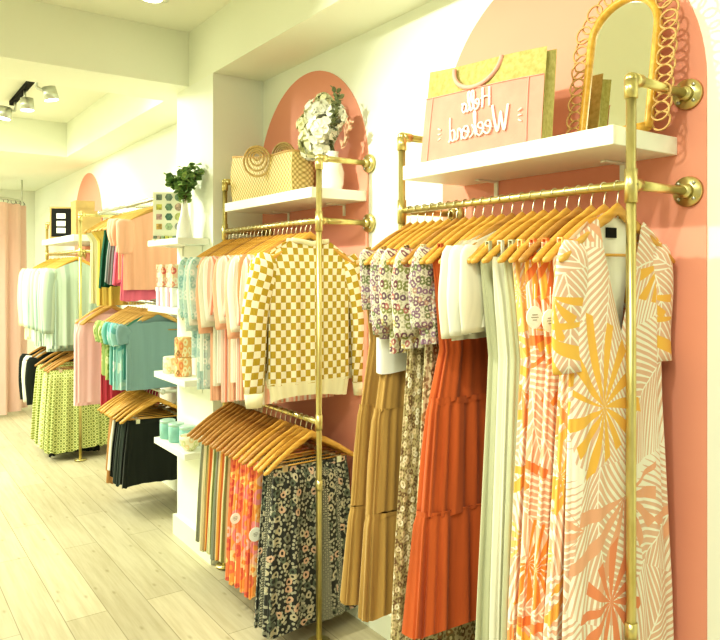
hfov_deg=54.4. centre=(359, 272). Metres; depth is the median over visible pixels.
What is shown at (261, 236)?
wooden hanger
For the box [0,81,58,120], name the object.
track light
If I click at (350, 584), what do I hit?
dress
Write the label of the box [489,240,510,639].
dress
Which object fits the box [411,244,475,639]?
dress
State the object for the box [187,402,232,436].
wooden hanger
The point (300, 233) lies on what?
wooden hanger
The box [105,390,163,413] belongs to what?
wooden hanger
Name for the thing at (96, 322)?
blouse
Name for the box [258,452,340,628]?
skirt
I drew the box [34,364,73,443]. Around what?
skirt
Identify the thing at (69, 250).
wooden hanger
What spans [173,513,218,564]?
baseboard
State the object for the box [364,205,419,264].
wooden hanger
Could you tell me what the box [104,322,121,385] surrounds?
blouse
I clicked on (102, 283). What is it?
skirt
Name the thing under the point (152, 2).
recessed light
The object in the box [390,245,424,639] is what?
dress
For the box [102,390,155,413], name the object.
wooden hanger
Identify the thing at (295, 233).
wooden hanger
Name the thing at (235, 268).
blouse
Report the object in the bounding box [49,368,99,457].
skirt
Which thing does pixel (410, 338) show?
floral blouse
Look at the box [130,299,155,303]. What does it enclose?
wall rail
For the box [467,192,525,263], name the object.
wooden hanger
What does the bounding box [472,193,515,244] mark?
wooden hanger
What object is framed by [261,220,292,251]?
wooden hanger
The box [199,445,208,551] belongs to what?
skirt
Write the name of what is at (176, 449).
shelf
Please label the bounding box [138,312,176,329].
wooden hanger
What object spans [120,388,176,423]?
wooden hanger
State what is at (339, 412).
arch
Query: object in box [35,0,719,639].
wall
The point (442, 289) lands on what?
blouse
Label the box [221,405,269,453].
wooden hanger
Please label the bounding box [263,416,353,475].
wooden hanger
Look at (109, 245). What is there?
skirt
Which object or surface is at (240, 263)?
blouse
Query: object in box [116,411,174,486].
trousers
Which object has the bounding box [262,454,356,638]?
skirt
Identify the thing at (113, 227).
blouse
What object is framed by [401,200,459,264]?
wooden hanger
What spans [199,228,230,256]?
wooden hanger
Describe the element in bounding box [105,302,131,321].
wooden hanger
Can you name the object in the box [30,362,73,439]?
skirt
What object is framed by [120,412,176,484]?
trousers
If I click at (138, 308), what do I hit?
wooden hanger
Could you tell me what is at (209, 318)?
blouse
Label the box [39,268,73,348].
shirt
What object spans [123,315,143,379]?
jersey tee
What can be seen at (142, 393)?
wooden hanger
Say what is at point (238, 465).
skirt
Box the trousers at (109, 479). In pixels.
[106,404,161,483]
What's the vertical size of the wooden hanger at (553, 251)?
0.196 m
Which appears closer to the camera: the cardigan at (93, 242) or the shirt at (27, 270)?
the cardigan at (93, 242)
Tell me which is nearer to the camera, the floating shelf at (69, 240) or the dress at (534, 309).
the dress at (534, 309)
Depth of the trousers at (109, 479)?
4.40 m
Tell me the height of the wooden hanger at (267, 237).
0.196 m
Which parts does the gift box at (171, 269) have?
lid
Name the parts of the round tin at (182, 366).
lid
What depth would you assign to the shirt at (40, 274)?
5.47 m
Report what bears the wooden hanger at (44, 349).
hanging from the clothes rack at (81, 252)
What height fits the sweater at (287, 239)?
0.622 m
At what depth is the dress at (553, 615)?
1.57 m
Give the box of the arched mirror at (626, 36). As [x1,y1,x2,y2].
[566,0,679,133]
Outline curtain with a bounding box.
[0,199,27,414]
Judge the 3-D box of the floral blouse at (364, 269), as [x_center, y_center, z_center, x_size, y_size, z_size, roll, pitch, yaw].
[0.184,0.010,2.250,0.455,0.286,0.037,0,0,-36]
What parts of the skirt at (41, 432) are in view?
skirt panel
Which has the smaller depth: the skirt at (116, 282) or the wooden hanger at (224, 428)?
the wooden hanger at (224, 428)
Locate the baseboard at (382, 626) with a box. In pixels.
[162,479,390,639]
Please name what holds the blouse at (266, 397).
hanging from the wooden hanger at (295, 233)
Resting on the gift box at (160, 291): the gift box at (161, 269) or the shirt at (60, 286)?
the gift box at (161, 269)
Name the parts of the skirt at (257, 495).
skirt panel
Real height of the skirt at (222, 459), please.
0.551 m
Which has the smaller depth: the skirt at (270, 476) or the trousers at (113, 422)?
the skirt at (270, 476)
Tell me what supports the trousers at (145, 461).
hanging from the wooden hanger at (157, 399)
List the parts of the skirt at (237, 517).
skirt panel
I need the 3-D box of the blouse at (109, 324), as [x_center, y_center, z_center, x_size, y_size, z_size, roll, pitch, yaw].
[-1.326,0.481,4.369,0.502,0.458,0.051,0,0,-37]
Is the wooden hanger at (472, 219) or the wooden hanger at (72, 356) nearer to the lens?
the wooden hanger at (472, 219)
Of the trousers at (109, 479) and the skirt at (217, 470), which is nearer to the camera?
the skirt at (217, 470)
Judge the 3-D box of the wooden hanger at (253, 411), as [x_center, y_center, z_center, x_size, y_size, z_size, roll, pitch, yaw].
[-0.484,0.669,3.196,0.440,0.196,0.025,0,0,-37]
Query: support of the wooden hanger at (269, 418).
hanging from the clothes rack at (368, 162)
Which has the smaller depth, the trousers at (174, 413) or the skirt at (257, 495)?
the skirt at (257, 495)
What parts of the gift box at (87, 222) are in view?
lid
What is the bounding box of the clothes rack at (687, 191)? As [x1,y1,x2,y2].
[397,72,703,639]
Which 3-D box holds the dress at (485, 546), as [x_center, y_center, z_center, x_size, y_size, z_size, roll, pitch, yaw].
[0.455,0.648,1.863,0.466,1.459,0.090,0,0,-35]
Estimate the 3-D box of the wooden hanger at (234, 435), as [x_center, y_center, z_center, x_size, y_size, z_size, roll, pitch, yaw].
[-0.435,0.669,3.126,0.440,0.196,0.024,0,0,-34]
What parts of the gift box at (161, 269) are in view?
lid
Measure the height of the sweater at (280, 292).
0.658 m
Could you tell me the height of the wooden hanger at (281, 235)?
0.196 m
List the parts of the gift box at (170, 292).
lid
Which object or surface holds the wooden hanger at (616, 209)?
hanging from the clothes rack at (687, 191)
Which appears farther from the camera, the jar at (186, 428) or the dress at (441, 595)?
the jar at (186, 428)
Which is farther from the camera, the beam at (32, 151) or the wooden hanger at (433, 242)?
the beam at (32, 151)
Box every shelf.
[42,234,89,246]
[148,237,208,255]
[148,305,182,319]
[154,370,202,392]
[154,436,200,460]
[225,187,365,221]
[403,125,676,196]
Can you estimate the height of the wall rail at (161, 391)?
0.064 m
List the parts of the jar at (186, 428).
lid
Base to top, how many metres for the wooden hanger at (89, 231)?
0.196 m
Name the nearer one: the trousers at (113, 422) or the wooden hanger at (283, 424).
the wooden hanger at (283, 424)
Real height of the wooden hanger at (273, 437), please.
0.196 m
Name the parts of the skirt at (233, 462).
skirt panel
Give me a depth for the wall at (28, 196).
8.54 m
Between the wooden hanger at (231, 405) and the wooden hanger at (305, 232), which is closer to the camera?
the wooden hanger at (305, 232)
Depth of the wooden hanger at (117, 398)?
4.48 m
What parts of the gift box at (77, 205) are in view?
lid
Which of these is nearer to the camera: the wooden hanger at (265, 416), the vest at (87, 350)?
the wooden hanger at (265, 416)
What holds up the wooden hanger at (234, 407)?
hanging from the clothes rack at (368, 162)
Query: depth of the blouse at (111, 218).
4.22 m
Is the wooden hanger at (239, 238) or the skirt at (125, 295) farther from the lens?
the skirt at (125, 295)
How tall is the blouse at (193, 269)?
0.658 m
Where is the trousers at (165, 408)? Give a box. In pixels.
[112,408,168,475]
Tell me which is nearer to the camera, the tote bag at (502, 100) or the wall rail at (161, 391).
the tote bag at (502, 100)
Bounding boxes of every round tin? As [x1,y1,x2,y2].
[163,356,174,372]
[174,357,191,376]
[175,337,191,356]
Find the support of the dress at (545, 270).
hanging from the wooden hanger at (543, 251)
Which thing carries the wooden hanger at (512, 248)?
hanging from the clothes rack at (687, 191)
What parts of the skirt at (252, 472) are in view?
skirt panel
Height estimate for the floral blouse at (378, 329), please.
0.329 m
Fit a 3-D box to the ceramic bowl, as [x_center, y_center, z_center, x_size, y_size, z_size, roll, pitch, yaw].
[-0.862,0.860,3.548,0.106,0.074,0.106,0,0,-35]
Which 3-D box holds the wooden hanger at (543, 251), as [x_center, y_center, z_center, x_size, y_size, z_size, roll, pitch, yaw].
[0.569,-0.121,1.707,0.440,0.196,0.024,0,0,-36]
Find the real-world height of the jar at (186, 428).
0.100 m
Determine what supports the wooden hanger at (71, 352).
hanging from the clothes rack at (81, 252)
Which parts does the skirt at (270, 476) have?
skirt panel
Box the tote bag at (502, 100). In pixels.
[420,46,556,162]
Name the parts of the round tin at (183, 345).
lid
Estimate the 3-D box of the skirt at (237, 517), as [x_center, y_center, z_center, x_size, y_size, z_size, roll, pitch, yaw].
[-0.378,1.031,3.016,0.422,0.575,0.051,0,0,-38]
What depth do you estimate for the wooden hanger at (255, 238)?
3.12 m
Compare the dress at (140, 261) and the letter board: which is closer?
the dress at (140, 261)
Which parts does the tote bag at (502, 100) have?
handle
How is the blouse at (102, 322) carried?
hanging from the wooden hanger at (138, 308)
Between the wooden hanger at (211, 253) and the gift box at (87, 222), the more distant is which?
the gift box at (87, 222)
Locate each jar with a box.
[160,418,174,438]
[168,421,183,442]
[179,424,195,445]
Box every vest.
[73,318,100,405]
[75,308,117,402]
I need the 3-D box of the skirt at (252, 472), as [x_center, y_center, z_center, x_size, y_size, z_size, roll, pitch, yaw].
[-0.315,1.035,2.960,0.387,0.585,0.044,0,0,-36]
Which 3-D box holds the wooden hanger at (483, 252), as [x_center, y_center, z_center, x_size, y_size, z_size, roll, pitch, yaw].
[0.463,-0.121,1.857,0.440,0.196,0.024,0,0,-32]
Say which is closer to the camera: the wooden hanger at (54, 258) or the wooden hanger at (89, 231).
the wooden hanger at (89, 231)
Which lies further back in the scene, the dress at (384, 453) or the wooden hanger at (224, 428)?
the wooden hanger at (224, 428)
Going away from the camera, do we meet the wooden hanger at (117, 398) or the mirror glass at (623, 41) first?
the mirror glass at (623, 41)
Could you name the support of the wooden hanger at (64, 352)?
hanging from the clothes rack at (81, 252)
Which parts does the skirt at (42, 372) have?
skirt panel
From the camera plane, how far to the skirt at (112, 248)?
4.43 m
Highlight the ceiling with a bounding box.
[0,0,231,122]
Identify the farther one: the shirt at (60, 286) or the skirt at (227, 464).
the shirt at (60, 286)
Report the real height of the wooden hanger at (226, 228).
0.196 m
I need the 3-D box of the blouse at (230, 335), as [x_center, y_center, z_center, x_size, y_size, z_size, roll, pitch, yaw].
[-0.353,0.196,3.010,0.501,0.658,0.039,0,0,-36]
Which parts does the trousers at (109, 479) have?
skirt panel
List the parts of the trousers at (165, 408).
skirt panel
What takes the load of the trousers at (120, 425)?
hanging from the wooden hanger at (149, 394)
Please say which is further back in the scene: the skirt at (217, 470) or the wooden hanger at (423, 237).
the skirt at (217, 470)
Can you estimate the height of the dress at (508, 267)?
1.476 m
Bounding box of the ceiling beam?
[0,0,188,100]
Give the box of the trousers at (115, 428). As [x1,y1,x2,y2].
[110,407,165,476]
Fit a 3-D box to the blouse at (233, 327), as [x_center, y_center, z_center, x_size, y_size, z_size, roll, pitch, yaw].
[-0.330,0.136,2.978,0.499,0.538,0.037,0,0,-34]
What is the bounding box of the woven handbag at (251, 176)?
[230,142,314,201]
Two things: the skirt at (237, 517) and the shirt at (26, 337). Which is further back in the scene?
the shirt at (26, 337)
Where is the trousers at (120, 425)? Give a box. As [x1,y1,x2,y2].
[113,410,171,483]
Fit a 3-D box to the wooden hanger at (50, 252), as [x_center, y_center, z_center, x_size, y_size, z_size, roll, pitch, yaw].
[-2.766,-0.086,6.267,0.440,0.196,0.025,0,0,-38]
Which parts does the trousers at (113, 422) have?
skirt panel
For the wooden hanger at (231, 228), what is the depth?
3.33 m
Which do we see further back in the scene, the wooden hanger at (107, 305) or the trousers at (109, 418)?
the wooden hanger at (107, 305)
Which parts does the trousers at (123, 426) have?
skirt panel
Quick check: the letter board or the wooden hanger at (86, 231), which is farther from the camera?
the letter board
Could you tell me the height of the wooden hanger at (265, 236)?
0.196 m
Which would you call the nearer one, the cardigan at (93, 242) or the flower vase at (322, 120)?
the flower vase at (322, 120)
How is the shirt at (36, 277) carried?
hanging from the wooden hanger
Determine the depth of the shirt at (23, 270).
6.12 m
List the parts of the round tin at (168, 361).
lid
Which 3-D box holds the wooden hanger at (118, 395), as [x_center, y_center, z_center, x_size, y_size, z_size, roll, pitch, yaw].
[-1.493,0.789,4.603,0.440,0.196,0.025,0,0,-26]
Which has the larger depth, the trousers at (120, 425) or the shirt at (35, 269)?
the shirt at (35, 269)
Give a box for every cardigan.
[85,229,96,303]
[89,227,144,305]
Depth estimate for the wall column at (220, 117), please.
3.61 m
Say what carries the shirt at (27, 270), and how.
hanging from the wooden hanger at (54, 258)
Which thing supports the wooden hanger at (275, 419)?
hanging from the clothes rack at (368, 162)
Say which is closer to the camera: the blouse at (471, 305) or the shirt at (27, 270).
the blouse at (471, 305)
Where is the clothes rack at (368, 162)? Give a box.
[216,154,374,639]
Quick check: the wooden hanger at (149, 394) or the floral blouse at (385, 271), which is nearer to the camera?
the floral blouse at (385, 271)
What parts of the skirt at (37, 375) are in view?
skirt panel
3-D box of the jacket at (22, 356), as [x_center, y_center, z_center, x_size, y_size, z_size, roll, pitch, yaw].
[-2.817,0.890,6.339,0.503,0.461,0.085,0,0,-32]
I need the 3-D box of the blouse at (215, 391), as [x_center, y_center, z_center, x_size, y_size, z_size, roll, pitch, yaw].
[-0.527,0.221,3.256,0.501,0.708,0.037,0,0,-36]
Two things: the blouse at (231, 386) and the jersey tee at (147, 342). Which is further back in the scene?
the jersey tee at (147, 342)
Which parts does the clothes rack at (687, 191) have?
post, wall arm, wall arm, rail, post, wall arm, wall arm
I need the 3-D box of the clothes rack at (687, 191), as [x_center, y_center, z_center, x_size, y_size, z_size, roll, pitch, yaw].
[0.466,0.480,2.027,0.291,1.939,0.938,0,0,-35]
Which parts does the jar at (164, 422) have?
lid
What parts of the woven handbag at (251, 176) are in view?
ring handle, ring handle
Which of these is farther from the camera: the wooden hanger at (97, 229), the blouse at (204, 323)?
the wooden hanger at (97, 229)
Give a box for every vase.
[164,162,204,237]
[296,85,353,188]
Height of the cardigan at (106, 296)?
0.598 m
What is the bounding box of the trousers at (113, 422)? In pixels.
[107,405,162,470]
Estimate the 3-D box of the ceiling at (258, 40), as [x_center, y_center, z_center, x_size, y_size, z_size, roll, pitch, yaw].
[0.355,-1.145,2.199,0.280,0.290,9.580,0,0,-35]
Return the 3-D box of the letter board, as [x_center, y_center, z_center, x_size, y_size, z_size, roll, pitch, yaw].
[-2.572,-0.436,6.041,0.200,0.270,0.031,0,0,-3]
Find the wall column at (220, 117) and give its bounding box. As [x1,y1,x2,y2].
[177,73,262,527]
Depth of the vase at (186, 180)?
3.55 m
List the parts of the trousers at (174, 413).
skirt panel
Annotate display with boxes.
[152,192,181,239]
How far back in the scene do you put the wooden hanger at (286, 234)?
2.90 m
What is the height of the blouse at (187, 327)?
0.678 m
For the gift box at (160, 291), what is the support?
on the shelf at (153, 308)
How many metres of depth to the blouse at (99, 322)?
4.44 m
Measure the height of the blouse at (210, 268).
0.698 m
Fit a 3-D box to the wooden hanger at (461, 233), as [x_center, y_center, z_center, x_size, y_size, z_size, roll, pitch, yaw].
[0.357,-0.121,2.006,0.440,0.196,0.024,0,0,-35]
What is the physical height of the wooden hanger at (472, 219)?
0.196 m
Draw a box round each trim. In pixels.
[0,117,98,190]
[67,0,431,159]
[74,173,102,261]
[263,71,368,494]
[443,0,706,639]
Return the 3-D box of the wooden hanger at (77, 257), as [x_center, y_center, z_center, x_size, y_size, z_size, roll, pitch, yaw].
[-2.213,-0.086,5.483,0.440,0.196,0.024,0,0,-30]
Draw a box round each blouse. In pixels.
[93,320,102,373]
[96,321,105,375]
[98,321,109,379]
[101,322,117,384]
[101,374,159,413]
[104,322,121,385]
[107,218,117,251]
[107,322,115,389]
[108,219,120,279]
[108,322,129,389]
[110,323,125,389]
[111,218,122,271]
[178,257,196,357]
[183,257,209,388]
[186,257,202,370]
[189,257,209,386]
[196,257,220,400]
[198,256,220,385]
[203,256,220,382]
[207,256,242,402]
[212,256,235,399]
[216,255,235,382]
[221,255,244,400]
[224,255,244,399]
[227,255,239,331]
[233,255,242,325]
[237,254,246,318]
[239,254,333,404]
[359,249,374,322]
[370,249,389,338]
[378,248,406,353]
[391,248,424,348]
[408,246,438,343]
[438,235,486,340]
[447,230,496,335]
[459,233,549,333]
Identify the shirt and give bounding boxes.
[17,269,30,338]
[19,269,30,336]
[22,268,33,341]
[26,266,45,346]
[30,268,41,340]
[33,268,45,345]
[37,268,73,351]
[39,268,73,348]
[42,261,98,345]
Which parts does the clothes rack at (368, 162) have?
post, wall arm, rail, rail, post, wall arm, wall arm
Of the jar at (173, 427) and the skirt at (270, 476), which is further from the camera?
the jar at (173, 427)
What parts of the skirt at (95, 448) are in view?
skirt panel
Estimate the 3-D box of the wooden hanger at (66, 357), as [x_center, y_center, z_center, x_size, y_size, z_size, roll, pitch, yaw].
[-2.259,0.669,5.548,0.440,0.196,0.024,0,0,-30]
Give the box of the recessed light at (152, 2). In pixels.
[139,0,167,4]
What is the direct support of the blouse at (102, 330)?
hanging from the wooden hanger at (140, 300)
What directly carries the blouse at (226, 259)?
hanging from the wooden hanger at (273, 235)
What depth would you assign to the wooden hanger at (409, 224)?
2.23 m
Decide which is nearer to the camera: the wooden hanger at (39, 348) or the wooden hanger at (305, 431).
the wooden hanger at (305, 431)
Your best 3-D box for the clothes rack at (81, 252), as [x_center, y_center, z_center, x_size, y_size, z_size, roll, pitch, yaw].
[-2.394,0.480,5.992,0.381,1.939,1.300,0,0,-35]
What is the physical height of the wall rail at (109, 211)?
0.064 m
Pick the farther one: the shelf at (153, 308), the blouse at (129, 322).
the blouse at (129, 322)
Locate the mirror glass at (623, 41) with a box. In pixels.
[586,1,653,129]
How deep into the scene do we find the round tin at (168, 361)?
3.72 m
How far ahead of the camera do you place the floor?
3.47 m
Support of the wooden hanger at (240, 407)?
hanging from the clothes rack at (368, 162)
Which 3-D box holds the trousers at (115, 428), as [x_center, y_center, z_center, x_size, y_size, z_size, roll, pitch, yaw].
[-1.352,1.061,4.408,0.444,0.396,0.072,0,0,-37]
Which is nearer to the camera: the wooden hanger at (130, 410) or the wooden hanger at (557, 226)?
the wooden hanger at (557, 226)
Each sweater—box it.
[240,237,363,408]
[247,238,351,388]
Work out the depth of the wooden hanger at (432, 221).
2.14 m
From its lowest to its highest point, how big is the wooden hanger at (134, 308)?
0.196 m
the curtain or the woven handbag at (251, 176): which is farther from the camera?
the curtain
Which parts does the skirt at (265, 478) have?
skirt panel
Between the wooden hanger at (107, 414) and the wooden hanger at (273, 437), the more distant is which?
the wooden hanger at (107, 414)
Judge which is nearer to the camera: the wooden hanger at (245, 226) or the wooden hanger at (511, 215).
the wooden hanger at (511, 215)
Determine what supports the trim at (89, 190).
attached to the wall at (387, 68)
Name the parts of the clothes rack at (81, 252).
post, rail, wall arm, post, wall arm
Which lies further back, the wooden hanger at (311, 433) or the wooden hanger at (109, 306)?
the wooden hanger at (109, 306)
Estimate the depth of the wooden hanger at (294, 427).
2.84 m
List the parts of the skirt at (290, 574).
dotted panel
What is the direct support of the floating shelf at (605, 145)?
attached to the wall at (387, 68)
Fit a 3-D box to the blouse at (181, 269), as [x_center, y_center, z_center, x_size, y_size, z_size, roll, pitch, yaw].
[-0.658,0.136,3.442,0.495,0.538,0.038,0,0,-37]
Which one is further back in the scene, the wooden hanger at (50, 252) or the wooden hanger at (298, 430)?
the wooden hanger at (50, 252)
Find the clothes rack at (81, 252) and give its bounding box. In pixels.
[45,212,124,460]
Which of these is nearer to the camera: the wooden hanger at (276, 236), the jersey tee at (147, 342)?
the wooden hanger at (276, 236)
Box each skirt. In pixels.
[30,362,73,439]
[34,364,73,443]
[37,367,64,449]
[44,369,109,453]
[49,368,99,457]
[98,230,116,287]
[105,241,110,282]
[107,246,115,284]
[112,250,120,285]
[120,258,155,301]
[195,433,204,541]
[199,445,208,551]
[202,441,213,550]
[206,436,218,554]
[210,446,220,560]
[215,447,224,560]
[219,446,231,562]
[225,445,253,580]
[229,455,241,585]
[230,447,273,587]
[240,442,308,592]
[244,444,313,597]
[248,446,322,599]
[254,450,334,627]
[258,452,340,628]
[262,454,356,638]
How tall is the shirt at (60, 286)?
0.658 m
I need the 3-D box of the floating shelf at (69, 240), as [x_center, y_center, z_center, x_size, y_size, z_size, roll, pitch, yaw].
[-2.413,-0.250,6.022,0.376,0.100,1.180,0,0,-35]
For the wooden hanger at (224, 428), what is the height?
0.196 m
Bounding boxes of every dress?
[116,212,176,289]
[340,247,379,605]
[358,246,406,621]
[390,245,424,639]
[402,243,487,639]
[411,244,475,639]
[475,241,497,639]
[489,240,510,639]
[501,240,520,639]
[507,239,530,639]
[516,238,545,639]
[530,238,558,639]
[543,237,568,639]
[551,212,673,639]
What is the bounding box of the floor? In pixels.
[0,405,386,639]
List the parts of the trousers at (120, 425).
skirt panel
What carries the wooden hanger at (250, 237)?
hanging from the clothes rack at (368, 162)
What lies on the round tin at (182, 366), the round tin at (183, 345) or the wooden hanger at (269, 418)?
the round tin at (183, 345)
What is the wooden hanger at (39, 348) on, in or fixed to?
hanging from the clothes rack at (81, 252)
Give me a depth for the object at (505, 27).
1.79 m
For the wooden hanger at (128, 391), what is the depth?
4.52 m
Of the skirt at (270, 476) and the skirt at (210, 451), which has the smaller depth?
the skirt at (270, 476)
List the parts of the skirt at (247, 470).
skirt panel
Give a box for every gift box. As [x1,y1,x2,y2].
[71,200,94,234]
[78,211,100,234]
[155,287,164,305]
[156,265,165,286]
[165,287,177,306]
[166,264,178,286]
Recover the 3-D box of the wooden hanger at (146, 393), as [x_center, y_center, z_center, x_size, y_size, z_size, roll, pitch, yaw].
[-1.331,0.789,4.373,0.440,0.196,0.025,0,0,-24]
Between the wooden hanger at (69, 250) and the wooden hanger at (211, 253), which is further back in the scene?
the wooden hanger at (69, 250)
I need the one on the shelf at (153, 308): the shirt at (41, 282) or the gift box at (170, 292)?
the gift box at (170, 292)
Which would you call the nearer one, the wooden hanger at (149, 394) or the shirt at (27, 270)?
the wooden hanger at (149, 394)
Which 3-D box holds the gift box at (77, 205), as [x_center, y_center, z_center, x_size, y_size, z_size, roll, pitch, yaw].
[-2.338,-0.452,5.904,0.154,0.302,0.164,0,0,-35]
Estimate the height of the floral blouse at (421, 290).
0.329 m
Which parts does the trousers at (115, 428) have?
skirt panel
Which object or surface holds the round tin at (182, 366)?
on the shelf at (191, 381)
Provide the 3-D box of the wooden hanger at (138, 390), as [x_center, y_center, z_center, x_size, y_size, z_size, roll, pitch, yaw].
[-1.404,0.789,4.478,0.440,0.196,0.024,0,0,-36]
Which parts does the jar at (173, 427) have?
lid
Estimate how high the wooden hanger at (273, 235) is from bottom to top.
0.196 m
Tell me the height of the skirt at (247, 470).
0.594 m
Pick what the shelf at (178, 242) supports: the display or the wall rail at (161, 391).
the display
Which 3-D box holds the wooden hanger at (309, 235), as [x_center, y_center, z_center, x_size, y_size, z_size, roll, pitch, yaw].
[-0.196,-0.121,2.788,0.440,0.196,0.025,0,0,-35]
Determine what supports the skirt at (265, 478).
hanging from the clothes rack at (368, 162)
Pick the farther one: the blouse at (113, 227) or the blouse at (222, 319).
the blouse at (113, 227)
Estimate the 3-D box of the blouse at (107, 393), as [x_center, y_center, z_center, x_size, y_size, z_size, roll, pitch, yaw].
[-1.523,0.581,4.647,0.424,0.658,0.053,0,0,-33]
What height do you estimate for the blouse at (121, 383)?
0.448 m
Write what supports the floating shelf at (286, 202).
attached to the wall at (387, 68)
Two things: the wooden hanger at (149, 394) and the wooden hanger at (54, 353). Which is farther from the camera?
the wooden hanger at (54, 353)
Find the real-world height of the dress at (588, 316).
1.546 m
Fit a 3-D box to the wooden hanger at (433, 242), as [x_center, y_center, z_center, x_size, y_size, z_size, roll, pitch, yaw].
[0.315,-0.121,2.066,0.440,0.196,0.024,0,0,-35]
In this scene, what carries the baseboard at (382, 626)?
attached to the wall at (387, 68)
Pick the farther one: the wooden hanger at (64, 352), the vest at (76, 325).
the wooden hanger at (64, 352)
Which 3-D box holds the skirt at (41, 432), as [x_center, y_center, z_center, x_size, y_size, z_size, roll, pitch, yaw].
[-2.312,1.067,5.619,0.507,0.649,0.126,0,0,-35]
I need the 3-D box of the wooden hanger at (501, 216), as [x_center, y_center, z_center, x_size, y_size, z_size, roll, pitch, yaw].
[0.399,-0.121,1.946,0.440,0.196,0.024,0,0,-33]
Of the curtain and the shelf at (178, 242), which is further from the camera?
the curtain
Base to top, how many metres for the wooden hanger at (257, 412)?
0.196 m
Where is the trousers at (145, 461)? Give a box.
[122,414,176,488]
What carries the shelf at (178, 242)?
attached to the wall column at (220, 117)
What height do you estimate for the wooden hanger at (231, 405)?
0.196 m
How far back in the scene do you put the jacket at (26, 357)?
6.06 m
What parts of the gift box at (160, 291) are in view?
lid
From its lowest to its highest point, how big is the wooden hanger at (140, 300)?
0.196 m
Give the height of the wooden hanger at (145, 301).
0.196 m
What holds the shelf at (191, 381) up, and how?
attached to the wall column at (220, 117)
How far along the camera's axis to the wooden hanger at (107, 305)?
4.95 m
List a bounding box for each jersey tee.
[116,315,176,390]
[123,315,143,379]
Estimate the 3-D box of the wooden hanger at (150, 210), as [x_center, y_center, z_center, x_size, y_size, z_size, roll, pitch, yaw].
[-1.219,-0.366,4.217,0.440,0.196,0.024,0,0,-30]
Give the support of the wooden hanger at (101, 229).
hanging from the wall rail at (109, 211)
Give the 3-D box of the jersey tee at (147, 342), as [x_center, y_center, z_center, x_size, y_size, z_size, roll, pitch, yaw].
[-1.216,0.471,4.212,0.501,0.438,0.052,0,0,-36]
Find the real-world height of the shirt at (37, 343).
0.718 m
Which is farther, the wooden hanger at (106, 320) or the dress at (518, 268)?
the wooden hanger at (106, 320)
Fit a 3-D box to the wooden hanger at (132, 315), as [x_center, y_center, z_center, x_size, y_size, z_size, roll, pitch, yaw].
[-1.353,0.264,4.405,0.440,0.196,0.024,0,0,-29]
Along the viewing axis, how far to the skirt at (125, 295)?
4.16 m
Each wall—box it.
[0,189,34,353]
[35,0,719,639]
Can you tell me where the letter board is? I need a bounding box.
[50,207,70,237]
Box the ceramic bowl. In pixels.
[179,433,199,450]
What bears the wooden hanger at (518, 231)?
hanging from the clothes rack at (687, 191)
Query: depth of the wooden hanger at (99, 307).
5.06 m
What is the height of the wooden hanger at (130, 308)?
0.196 m
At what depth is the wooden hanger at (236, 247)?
3.15 m
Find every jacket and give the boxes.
[18,347,44,399]
[21,350,45,401]
[25,351,73,404]
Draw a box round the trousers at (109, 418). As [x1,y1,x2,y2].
[106,418,110,470]
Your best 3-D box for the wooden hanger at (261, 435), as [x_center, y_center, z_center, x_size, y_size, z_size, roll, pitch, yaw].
[-0.337,0.669,2.987,0.440,0.196,0.025,0,0,-33]
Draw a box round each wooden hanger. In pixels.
[26,347,45,360]
[29,346,45,354]
[33,252,51,268]
[35,351,73,365]
[37,258,55,267]
[40,252,59,267]
[40,351,73,368]
[43,351,73,370]
[45,352,73,371]
[47,355,73,372]
[49,250,70,267]
[54,251,89,268]
[75,306,104,323]
[79,305,117,324]
[81,305,121,324]
[83,207,116,233]
[88,206,121,232]
[95,203,130,231]
[97,390,159,410]
[99,202,135,230]
[100,391,158,412]
[100,391,168,410]
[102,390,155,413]
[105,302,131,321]
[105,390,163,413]
[105,390,166,415]
[106,390,171,415]
[107,302,133,321]
[108,391,173,417]
[109,390,167,414]
[110,302,137,322]
[110,392,175,417]
[113,303,139,322]
[113,391,176,419]
[116,300,142,322]
[116,391,176,421]
[118,303,145,323]
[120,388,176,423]
[120,392,172,421]
[122,301,147,323]
[123,300,150,324]
[129,207,152,219]
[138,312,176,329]
[184,228,227,267]
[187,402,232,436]
[190,402,235,438]
[193,401,239,439]
[197,227,240,267]
[198,401,243,442]
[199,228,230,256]
[201,228,233,257]
[202,407,246,444]
[204,409,251,445]
[205,227,237,256]
[209,409,255,447]
[212,408,260,449]
[213,226,244,255]
[216,226,247,255]
[216,407,264,451]
[219,225,251,256]
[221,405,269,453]
[224,225,255,255]
[225,404,312,455]
[226,225,258,255]
[228,405,314,457]
[231,224,263,255]
[233,407,322,459]
[235,224,266,254]
[238,223,271,254]
[238,408,328,462]
[242,223,275,254]
[242,410,332,464]
[246,222,279,254]
[247,411,338,467]
[248,220,297,266]
[250,222,283,254]
[252,221,288,254]
[253,413,340,470]
[257,415,349,472]
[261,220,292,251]
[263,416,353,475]
[267,219,301,252]
[272,219,306,252]
[273,218,354,264]
[356,206,411,264]
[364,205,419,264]
[370,204,427,264]
[379,203,434,262]
[386,202,442,264]
[390,201,451,264]
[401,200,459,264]
[408,199,468,264]
[419,198,476,263]
[426,197,485,263]
[438,196,495,263]
[460,194,505,243]
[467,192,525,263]
[471,191,536,263]
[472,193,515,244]
[482,189,547,262]
[497,188,559,262]
[508,186,571,262]
[518,185,583,262]
[532,183,595,262]
[542,182,609,262]
[558,180,674,263]
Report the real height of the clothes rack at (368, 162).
1.939 m
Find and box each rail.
[0,180,23,204]
[98,198,152,214]
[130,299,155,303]
[152,388,176,394]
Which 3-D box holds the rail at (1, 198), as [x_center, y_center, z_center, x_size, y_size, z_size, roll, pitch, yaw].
[-4.062,-0.868,7.232,1.068,0.264,1.068,0,0,-35]

